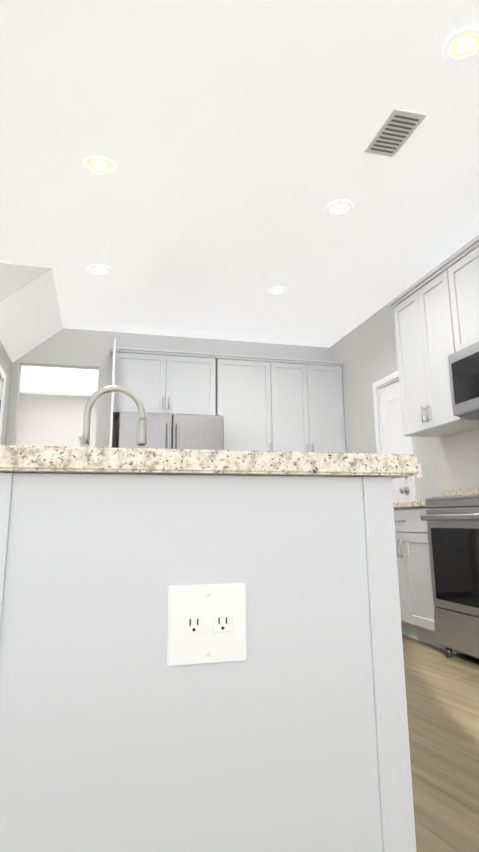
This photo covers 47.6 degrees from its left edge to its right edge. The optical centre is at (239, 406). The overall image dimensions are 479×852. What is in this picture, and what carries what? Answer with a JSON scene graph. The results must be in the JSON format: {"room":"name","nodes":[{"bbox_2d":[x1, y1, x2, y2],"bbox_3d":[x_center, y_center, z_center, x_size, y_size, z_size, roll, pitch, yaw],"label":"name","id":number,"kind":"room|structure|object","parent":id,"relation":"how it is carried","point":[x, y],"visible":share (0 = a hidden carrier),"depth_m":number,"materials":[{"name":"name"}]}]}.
{"room":"kitchen","nodes":[
{"label":"kitchen","id":0,"kind":"room"},
{"bbox_2d":[0,341,11,444],"bbox_3d":[-2.251,0.390,4.802,0.120,2.850,1.340,2,-12,-14],"label":"wall","id":1,"kind":"structure","parent":0,"point":[5,363],"depth_m":5.37,"materials":[{"name":"paint"}]},
{"bbox_2d":[0,366,5,444],"bbox_3d":[-2.200,0.679,4.590,0.136,2.195,0.860,2,-12,-14],"label":"door frame","id":2,"kind":"structure","parent":1,"relation":"attached to","point":[3,376],"depth_m":5.12,"materials":[{"name":"paint"}]},
{"bbox_2d":[16,393,96,446],"bbox_3d":[-2.482,1.236,8.812,2.340,2.850,0.120,2,-12,-14],"label":"wall","id":3,"kind":"structure","parent":0,"point":[49,420],"depth_m":8.81,"materials":[{"name":"paint"}]},
{"bbox_2d":[6,328,329,447],"bbox_3d":[-0.640,0.614,5.942,3.814,2.850,0.120,2,-12,-14],"label":"wall","id":4,"kind":"structure","parent":0,"point":[75,348],"depth_m":5.89,"materials":[{"name":"paint"}]},
{"bbox_2d":[109,338,345,452],"bbox_3d":[-0.058,0.685,5.612,2.594,2.565,0.757,2,-12,-14],"label":"upper cabinet","id":5,"kind":"object","parent":4,"relation":"attached to","point":[258,403],"visible":0.71,"depth_m":5.86,"materials":[{"name":"paint"}]},
{"bbox_2d":[0,0,478,395],"bbox_3d":[-0.234,-1.427,3.423,4.420,0.100,12.520,2,-12,-14],"label":"ceiling","id":6,"kind":"structure","parent":0,"point":[231,140],"depth_m":3.17,"materials":[{"name":"paint"}]},
{"bbox_2d":[0,263,62,362],"bbox_3d":[-1.956,-0.798,5.068,0.482,0.422,1.460,2,-12,-14],"label":"ceiling soffit","id":7,"kind":"structure","parent":6,"relation":"attached to","point":[30,317],"depth_m":4.81,"materials":[{"name":"paint"}]},
{"bbox_2d":[87,265,110,274],"bbox_3d":[-1.165,-1.133,4.510,0.190,0.010,0.190,2,-12,-14],"label":"recessed light","id":8,"kind":"object","parent":6,"relation":"in","point":[99,269],"visible":1,"depth_m":4.50,"materials":[{"name":"paint"}]},
{"bbox_2d":[83,156,115,175],"bbox_3d":[-0.824,-1.413,3.197,0.190,0.010,0.190,2,-12,-14],"label":"recessed light","id":9,"kind":"object","parent":6,"relation":"in","point":[99,166],"visible":1,"depth_m":3.19,"materials":[{"name":"paint"}]},
{"bbox_2d":[267,286,287,294],"bbox_3d":[0.346,-1.054,4.957,0.190,0.010,0.190,2,-12,-14],"label":"recessed light","id":10,"kind":"object","parent":6,"relation":"in","point":[277,290],"visible":1,"depth_m":4.95,"materials":[{"name":"paint"}]},
{"bbox_2d":[325,200,353,215],"bbox_3d":[0.671,-1.332,3.649,0.190,0.010,0.190,2,-12,-14],"label":"recessed light","id":11,"kind":"object","parent":6,"relation":"in","point":[338,207],"visible":1,"depth_m":3.64,"materials":[{"name":"paint"}]},
{"bbox_2d":[364,109,426,156],"bbox_3d":[0.840,-1.480,2.955,0.190,0.008,0.340,2,-12,-14],"label":"ceiling vent","id":12,"kind":"object","parent":6,"relation":"in","point":[398,128],"visible":1,"depth_m":2.94,"materials":[{"name":"metal"}]},
{"bbox_2d":[442,26,478,62],"bbox_3d":[0.997,-1.598,2.401,0.190,0.010,0.190,2,-12,-14],"label":"recessed light","id":13,"kind":"object","parent":6,"relation":"in","point":[461,45],"visible":1,"depth_m":2.40,"materials":[{"name":"paint"}]},
{"bbox_2d":[329,235,478,500],"bbox_3d":[2.284,-0.239,2.019,0.120,2.850,9.100,2,-12,-14],"label":"wall","id":14,"kind":"structure","parent":0,"point":[365,352],"depth_m":5.35,"materials":[{"name":"paint"}]},
{"bbox_2d":[373,371,416,500],"bbox_3d":[1.491,0.753,4.978,0.136,2.140,0.620,2,-12,-14],"label":"door frame","id":15,"kind":"structure","parent":14,"relation":"attached to","point":[378,385],"depth_m":5.30,"materials":[{"name":"paint"}]},
{"bbox_2d":[380,381,411,501],"bbox_3d":[1.448,0.783,4.960,0.109,2.052,0.468,2,-12,-14],"label":"entry door","id":16,"kind":"structure","parent":14,"relation":"in","point":[395,440],"depth_m":5.09,"materials":[{"name":"paint"}]},
{"bbox_2d":[417,463,421,477],"bbox_3d":[1.530,0.547,4.631,0.009,0.120,0.074,2,-12,-14],"label":"light switch","id":17,"kind":"object","parent":14,"relation":"attached to","point":[419,474],"visible":0.35,"depth_m":4.60,"materials":[{"name":"white plastic"}]},
{"bbox_2d":[388,236,478,436],"bbox_3d":[1.708,-0.540,3.368,0.362,1.125,2.345,2,-12,-14],"label":"upper cabinet","id":18,"kind":"object","parent":14,"relation":"attached to","point":[436,314],"visible":0.96,"depth_m":3.94,"materials":[{"name":"paint"}]},
{"bbox_2d":[448,341,478,417],"bbox_3d":[1.660,-0.211,3.289,0.464,0.427,0.799,2,-12,-14],"label":"over-the-range microwave","id":19,"kind":"object","parent":18,"relation":"attached to","point":[463,363],"visible":1,"depth_m":3.48,"materials":[{"name":"silver metal"}]},
{"bbox_2d":[402,634,478,851],"bbox_3d":[-1.975,1.373,2.375,8.070,0.080,12.520,2,-12,-14],"label":"floor","id":20,"kind":"structure","parent":0,"point":[442,695],"depth_m":1.95,"materials":[{"name":"brown wood"}]},
{"bbox_2d":[116,412,223,449],"bbox_3d":[-0.713,1.015,5.348,1.006,1.822,0.767,2,-12,-14],"label":"refrigerator","id":21,"kind":"object","parent":20,"relation":"on","point":[182,431],"visible":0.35,"depth_m":5.20,"materials":[{"name":"silver metal"}]},
{"bbox_2d":[0,473,415,851],"bbox_3d":[-0.380,0.821,2.139,0.759,0.875,2.724,2,-12,-14],"label":"kitchen island","id":22,"kind":"object","parent":20,"relation":"on","point":[201,650],"depth_m":0.88,"materials":[{"name":"paint"}]},
{"bbox_2d":[0,445,417,476],"bbox_3d":[-0.558,0.366,2.195,1.128,0.039,2.792,2,-12,-14],"label":"island countertop","id":23,"kind":"structure","parent":22,"relation":"on","point":[13,458],"depth_m":0.91,"materials":[{"name":"beige stone"}]},
{"bbox_2d":[80,385,146,444],"bbox_3d":[-0.520,0.125,2.230,0.281,0.447,0.103,2,-12,-14],"label":"faucet","id":24,"kind":"object","parent":23,"relation":"on","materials":[{"name":"silver metal"}]},
{"bbox_2d":[393,487,478,653],"bbox_3d":[1.589,0.915,3.016,0.642,1.015,2.323,2,-12,-14],"label":"base cabinet","id":25,"kind":"object","parent":20,"relation":"on","point":[417,606],"visible":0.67,"depth_m":3.60,"materials":[{"name":"paint"}]},
{"bbox_2d":[420,494,478,658],"bbox_3d":[1.538,0.818,3.038,0.705,1.215,0.797,2,-12,-14],"label":"range","id":26,"kind":"object","parent":20,"relation":"on","point":[453,530],"visible":1,"depth_m":3.08,"materials":[{"name":"silver metal"}]}
]}

